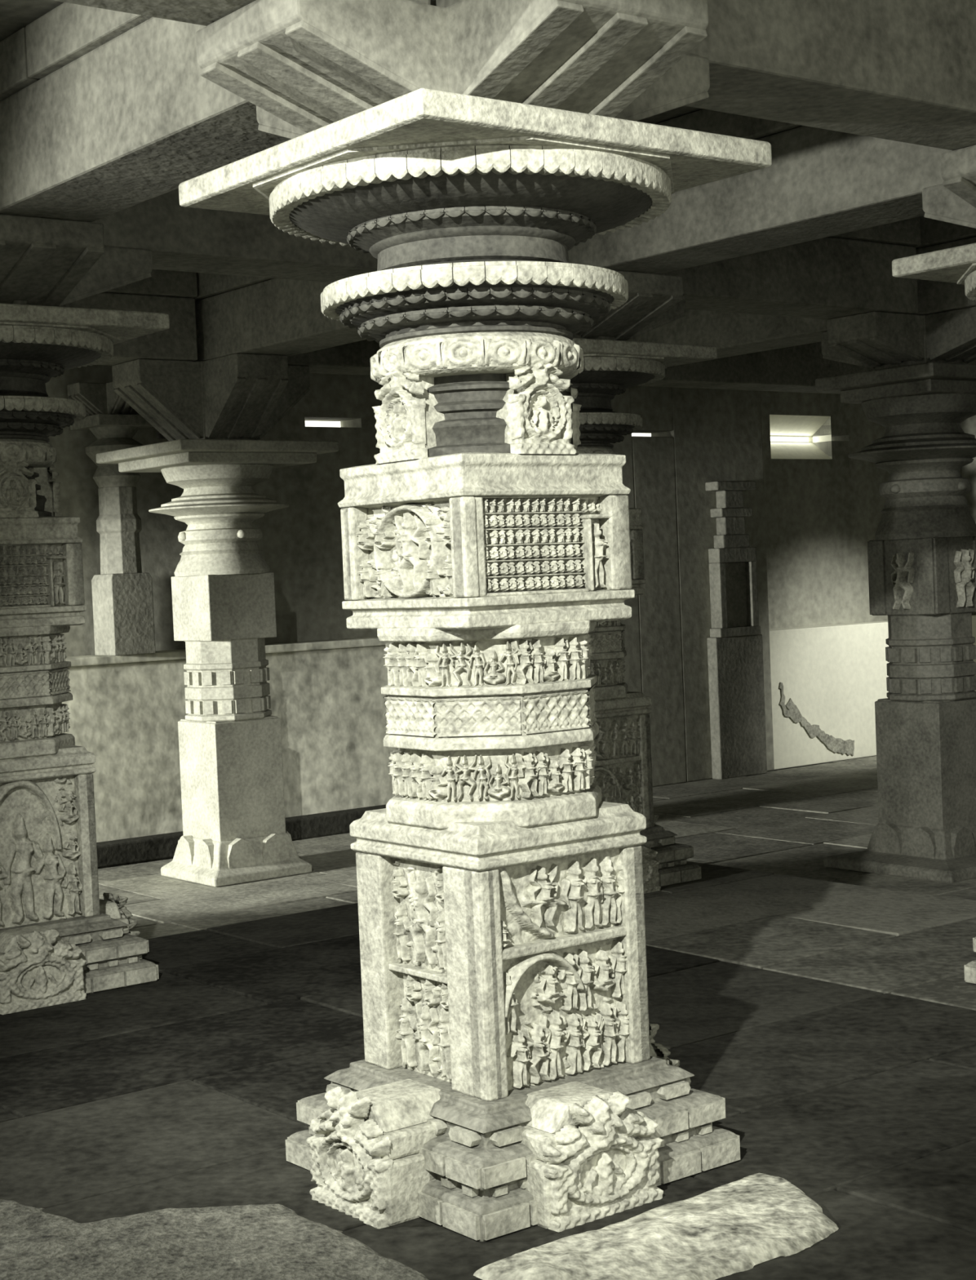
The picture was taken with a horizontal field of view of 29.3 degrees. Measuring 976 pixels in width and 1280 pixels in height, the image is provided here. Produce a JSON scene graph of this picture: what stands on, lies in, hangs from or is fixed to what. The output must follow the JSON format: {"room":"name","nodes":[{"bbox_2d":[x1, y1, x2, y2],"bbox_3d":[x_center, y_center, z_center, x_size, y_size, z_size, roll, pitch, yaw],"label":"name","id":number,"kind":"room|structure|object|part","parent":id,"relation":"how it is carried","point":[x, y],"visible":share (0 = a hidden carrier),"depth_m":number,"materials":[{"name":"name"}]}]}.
{"room":"house of worship","nodes":[
{"label":"house of worship","id":0,"kind":"room"},
{"bbox_2d":[62,636,398,868],"bbox_3d":[-3.877,0.925,12.399,8.600,1.470,0.480,-4,3,-38],"label":"wall","id":1,"kind":"structure","parent":0,"point":[126,710],"depth_m":13.98,"materials":[{"name":"stone"}]},
{"bbox_2d":[66,382,155,655],"bbox_3d":[-2.609,-0.857,13.302,0.630,1.920,0.547,-4,3,-38],"label":"pillar","id":2,"kind":"structure","parent":1,"relation":"on","point":[122,600],"depth_m":13.21,"materials":[{"name":"stone"}]},
{"bbox_3d":[-2.789,-1.692,13.212,0.304,0.230,0.192,-4,3,-38],"label":"bracket arm","id":3,"kind":"part","parent":2,"relation":"part of","materials":[{"name":"stone"}]},
{"bbox_3d":[-2.576,-1.700,13.185,0.192,0.230,0.304,-4,3,-38],"label":"bracket arm","id":4,"kind":"part","parent":2,"relation":"part of","materials":[{"name":"stone"}]},
{"bbox_2d":[0,0,703,124],"bbox_3d":[2.136,-2.602,8.755,18.000,0.293,14.200,-4,3,-38],"label":"ceiling","id":5,"kind":"structure","parent":0,"point":[15,15],"depth_m":6.70,"materials":[{"name":"stone"}]},
{"bbox_2d":[636,341,975,393],"bbox_3d":[3.168,-2.460,16.270,6.052,0.590,0.500,-4,3,-38],"label":"roof beam","id":6,"kind":"structure","parent":5,"relation":"attached to","point":[797,368],"depth_m":15.35,"materials":[{"name":"stone"}]},
{"bbox_2d":[0,861,975,1279],"bbox_3d":[0.399,1.641,4.471,8.550,0.337,9.350,-4,3,-38],"label":"floor","id":7,"kind":"structure","parent":0,"point":[834,1024],"depth_m":6.30,"materials":[{"name":"stone"}]},
{"bbox_2d":[0,213,169,1014],"bbox_3d":[-2.088,-0.093,7.885,1.400,3.110,1.400,-4,3,-38],"label":"carved pillar","id":8,"kind":"structure","parent":7,"relation":"on","point":[60,943],"depth_m":7.69,"materials":[{"name":"stone"}]},
{"bbox_3d":[-2.062,0.518,7.906,0.592,0.115,0.592,-4,3,-38],"label":"cornice","id":9,"kind":"part","parent":8,"relation":"part of","materials":[{"name":"stone"}]},
{"bbox_3d":[-1.825,-0.237,7.773,0.010,0.196,0.068,-4,3,-38],"label":"niche post","id":10,"kind":"part","parent":8,"relation":"part of","materials":[{"name":"stone"}]},
{"bbox_3d":[-1.901,-1.504,7.519,0.500,0.283,0.600,-4,3,-38],"label":"bracket arm","id":11,"kind":"part","parent":8,"relation":"part of","materials":[{"name":"stone"}]},
{"bbox_3d":[-2.136,-1.251,7.844,1.112,0.011,1.112,-4,3,-38],"label":"octagonal plate","id":12,"kind":"part","parent":8,"relation":"part of","materials":[{"name":"stone"}]},
{"bbox_3d":[-1.831,-1.527,8.080,0.600,0.283,0.500,-4,3,-38],"label":"bracket arm","id":13,"kind":"part","parent":8,"relation":"part of","materials":[{"name":"stone"}]},
{"bbox_2d":[0,1200,428,1279],"bbox_3d":[-0.707,1.515,4.526,1.915,0.025,0.991,-2,2,17],"label":"stone slab","id":14,"kind":"object","parent":7,"relation":"on","point":[268,1242],"visible":1,"depth_m":4.63,"materials":[{"name":"stone"}]},
{"bbox_2d":[178,0,772,1241],"bbox_3d":[-0.002,-0.086,5.200,1.400,3.110,1.400,-4,3,-38],"label":"carved pillar","id":15,"kind":"structure","parent":7,"relation":"on","point":[513,1076],"depth_m":4.93,"materials":[{"name":"stone"}]},
{"bbox_2d":[0,2,291,222],"bbox_3d":[-1.122,-1.939,6.478,0.500,0.590,3.392,-4,3,-38],"label":"roof beam","id":16,"kind":"structure","parent":15,"relation":"on","point":[104,113],"depth_m":6.46,"materials":[{"name":"stone"}]},
{"bbox_2d":[53,0,431,26],"bbox_3d":[-1.104,-1.865,4.339,2.072,0.590,0.500,-4,3,-38],"label":"roof beam","id":17,"kind":"structure","parent":15,"relation":"on","point":[202,12],"depth_m":4.72,"materials":[{"name":"stone"}]},
{"bbox_3d":[-0.306,-1.499,5.467,0.500,0.283,0.600,-4,3,-38],"label":"bracket arm","id":18,"kind":"part","parent":15,"relation":"part of","materials":[{"name":"stone"}]},
{"bbox_3d":[-0.376,-1.476,4.906,0.600,0.283,0.500,-4,3,-38],"label":"bracket arm","id":19,"kind":"part","parent":15,"relation":"part of","materials":[{"name":"stone"}]},
{"bbox_2d":[430,0,462,7],"bbox_3d":[0.964,-1.932,3.793,0.500,0.590,3.392,-4,3,-38],"label":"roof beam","id":20,"kind":"structure","parent":15,"relation":"on","point":[443,3],"depth_m":4.86,"materials":[{"name":"stone"}]},
{"bbox_3d":[-0.050,-1.244,5.160,1.112,0.011,1.112,-4,3,-38],"label":"octagonal plate","id":21,"kind":"part","parent":15,"relation":"part of","materials":[{"name":"stone"}]},
{"bbox_3d":[0.024,0.525,5.221,0.592,0.115,0.592,-4,3,-38],"label":"cornice","id":22,"kind":"part","parent":15,"relation":"part of","materials":[{"name":"stone"}]},
{"bbox_3d":[0.185,-1.497,4.835,0.500,0.283,0.600,-4,3,-38],"label":"bracket arm","id":23,"kind":"part","parent":15,"relation":"part of","materials":[{"name":"stone"}]},
{"bbox_3d":[0.261,-0.231,5.089,0.010,0.196,0.068,-4,3,-38],"label":"niche post","id":24,"kind":"part","parent":15,"relation":"part of","materials":[{"name":"stone"}]},
{"bbox_3d":[0.255,-1.520,5.396,0.600,0.283,0.500,-4,3,-38],"label":"bracket arm","id":25,"kind":"part","parent":15,"relation":"part of","materials":[{"name":"stone"}]},
{"bbox_2d":[569,270,717,893],"bbox_3d":[0.423,-0.267,9.861,1.400,3.110,1.400,-4,3,-38],"label":"carved pillar","id":26,"kind":"structure","parent":7,"relation":"on","point":[613,364],"depth_m":9.66,"materials":[{"name":"stone"}]},
{"bbox_2d":[93,187,377,282],"bbox_3d":[-0.943,-2.027,8.770,2.572,0.590,0.500,-4,3,-38],"label":"roof beam","id":27,"kind":"structure","parent":26,"relation":"on","point":[179,237],"depth_m":8.37,"materials":[{"name":"stone"}]},
{"bbox_3d":[0.448,0.344,9.882,0.592,0.115,0.592,-4,3,-38],"label":"cornice","id":28,"kind":"part","parent":26,"relation":"part of","materials":[{"name":"stone"}]},
{"bbox_3d":[0.374,-1.425,9.821,1.112,0.011,1.112,-4,3,-38],"label":"octagonal plate","id":29,"kind":"part","parent":26,"relation":"part of","materials":[{"name":"stone"}]},
{"bbox_3d":[0.609,-1.678,9.496,0.500,0.283,0.600,-4,3,-38],"label":"bracket arm","id":30,"kind":"part","parent":26,"relation":"part of","materials":[{"name":"stone"}]},
{"bbox_3d":[0.679,-1.700,10.057,0.600,0.283,0.500,-4,3,-38],"label":"bracket arm","id":31,"kind":"part","parent":26,"relation":"part of","materials":[{"name":"stone"}]},
{"bbox_2d":[661,216,921,319],"bbox_3d":[1.470,-2.193,10.645,2.492,0.590,0.500,-4,3,-38],"label":"roof beam","id":32,"kind":"structure","parent":26,"relation":"on","point":[848,273],"depth_m":10.75,"materials":[{"name":"stone"}]},
{"bbox_2d":[473,1173,838,1279],"bbox_3d":[0.484,1.453,4.553,1.042,0.048,0.492,-4,3,-38],"label":"stone slab","id":33,"kind":"object","parent":7,"relation":"on","point":[744,1224],"visible":1,"depth_m":4.50,"materials":[{"name":"stone"}]},
{"bbox_2d":[892,144,975,984],"bbox_3d":[2.411,-0.253,7.075,1.400,3.110,1.400,-4,3,-38],"label":"carved pillar","id":34,"kind":"structure","parent":7,"relation":"on","point":[953,201],"depth_m":7.04,"materials":[{"name":"stone"}]},
{"bbox_2d":[568,108,952,274],"bbox_3d":[1.322,-2.107,8.377,0.500,0.590,3.392,-4,3,-38],"label":"roof beam","id":35,"kind":"structure","parent":34,"relation":"on","point":[820,183],"depth_m":8.17,"materials":[{"name":"stone"}]},
{"bbox_2d":[684,0,975,150],"bbox_3d":[1.143,-2.020,6.085,2.572,0.590,0.500,-4,3,-38],"label":"roof beam","id":36,"kind":"structure","parent":34,"relation":"on","point":[897,70],"depth_m":5.91,"materials":[{"name":"stone"}]},
{"bbox_3d":[2.107,-1.665,7.341,0.500,0.283,0.600,-4,3,-38],"label":"bracket arm","id":37,"kind":"part","parent":34,"relation":"part of","materials":[{"name":"stone"}]},
{"bbox_3d":[2.037,-1.643,6.780,0.600,0.283,0.500,-4,3,-38],"label":"bracket arm","id":38,"kind":"part","parent":34,"relation":"part of","materials":[{"name":"stone"}]},
{"bbox_3d":[2.363,-1.411,7.034,1.112,0.011,1.112,-4,3,-38],"label":"octagonal plate","id":39,"kind":"part","parent":34,"relation":"part of","materials":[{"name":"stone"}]},
{"bbox_2d":[44,364,975,786],"bbox_3d":[-1.238,-0.524,14.750,15.800,3.980,0.600,-4,3,-38],"label":"wall","id":40,"kind":"structure","parent":0,"point":[816,508],"depth_m":16.75,"materials":[{"name":"paint"}]},
{"bbox_2d":[705,480,767,779],"bbox_3d":[2.255,-0.097,16.985,0.600,2.680,0.160,-4,3,-38],"label":"pilaster","id":41,"kind":"object","parent":40,"relation":"attached to","point":[735,642],"visible":1,"depth_m":16.92,"materials":[{"name":"stone"}]},
{"bbox_3d":[2.235,-0.436,16.981,0.520,0.800,0.140,-4,3,-38],"label":"niche frame","id":42,"kind":"part","parent":41,"relation":"part of","materials":[{"name":"stone"}]},
{"bbox_3d":[2.272,0.602,17.025,0.600,1.280,0.120,-4,3,-38],"label":"panel","id":43,"kind":"part","parent":41,"relation":"part of","materials":[{"name":"stone"}]},
{"bbox_2d":[97,755,975,939],"bbox_3d":[1.885,1.671,9.457,18.000,0.307,15.600,-4,3,-38],"label":"floor","id":44,"kind":"structure","parent":0,"point":[785,821],"depth_m":12.87,"materials":[{"name":"stone"}]},
{"bbox_2d":[96,353,339,887],"bbox_3d":[-1.756,-0.126,12.449,1.280,3.390,1.280,-4,3,-38],"label":"pillar","id":45,"kind":"structure","parent":44,"relation":"on","point":[213,415],"depth_m":12.21,"materials":[{"name":"stone"}]},
{"bbox_2d":[59,269,197,365],"bbox_3d":[-3.030,-2.034,11.454,2.572,0.590,0.500,-4,3,-38],"label":"roof beam","id":46,"kind":"structure","parent":45,"relation":"on","point":[171,292],"depth_m":11.90,"materials":[{"name":"stone"}]},
{"bbox_3d":[-2.108,-1.545,12.172,0.540,0.509,0.380,-4,3,-38],"label":"bracket arm","id":47,"kind":"part","parent":45,"relation":"part of","materials":[{"name":"stone"}]},
{"bbox_3d":[-1.589,-1.564,12.107,0.380,0.509,0.540,-4,3,-38],"label":"bracket arm","id":48,"kind":"part","parent":45,"relation":"part of","materials":[{"name":"stone"}]},
{"bbox_2d":[193,272,366,361],"bbox_3d":[-0.764,-2.114,11.062,0.500,0.590,3.392,-4,3,-38],"label":"roof beam","id":49,"kind":"structure","parent":45,"relation":"on","point":[235,313],"depth_m":11.59,"materials":[{"name":"stone"}]},
{"bbox_3d":[-1.524,-1.585,12.625,0.540,0.509,0.380,-4,3,-38],"label":"bracket arm","id":50,"kind":"part","parent":45,"relation":"part of","materials":[{"name":"stone"}]},
{"bbox_2d":[287,339,381,375],"bbox_3d":[-0.617,-2.200,13.329,2.492,0.590,0.500,-4,3,-38],"label":"roof beam","id":51,"kind":"structure","parent":45,"relation":"on","point":[351,358],"depth_m":12.80,"materials":[{"name":"stone"}]},
{"bbox_2d":[815,306,975,883],"bbox_3d":[2.743,-0.286,11.639,1.280,3.390,1.280,-4,3,-38],"label":"pillar","id":52,"kind":"structure","parent":44,"relation":"on","point":[922,387],"depth_m":11.40,"materials":[{"name":"stone"}]},
{"bbox_2d":[626,309,827,359],"bbox_3d":[1.617,-2.278,12.912,0.500,0.590,3.392,-4,3,-38],"label":"roof beam","id":53,"kind":"structure","parent":52,"relation":"on","point":[733,334],"depth_m":12.58,"materials":[{"name":"stone"}]},
{"bbox_3d":[2.451,-1.839,11.877,0.380,0.281,0.540,-4,3,-38],"label":"bracket arm","id":54,"kind":"part","parent":52,"relation":"part of","materials":[{"name":"stone"}]},
{"bbox_3d":[2.387,-1.818,11.358,0.540,0.281,0.380,-4,3,-38],"label":"bracket arm","id":55,"kind":"part","parent":52,"relation":"part of","materials":[{"name":"stone"}]},
{"bbox_2d":[914,215,975,315],"bbox_3d":[3.704,-2.272,10.227,0.500,0.590,3.392,-4,3,-38],"label":"roof beam","id":56,"kind":"structure","parent":52,"relation":"on","point":[934,296],"depth_m":11.15,"materials":[{"name":"stone"}]},
{"bbox_3d":[2.905,-1.837,11.293,0.380,0.281,0.540,-4,3,-38],"label":"bracket arm","id":57,"kind":"part","parent":52,"relation":"part of","materials":[{"name":"stone"}]},
{"bbox_2d":[960,414,975,614],"bbox_3d":[9.282,-0.948,14.313,0.300,3.980,14.200,-4,3,-38],"label":"wall","id":58,"kind":"structure","parent":0,"point":[969,425],"depth_m":19.47,"materials":[{"name":"paint"}]}
]}

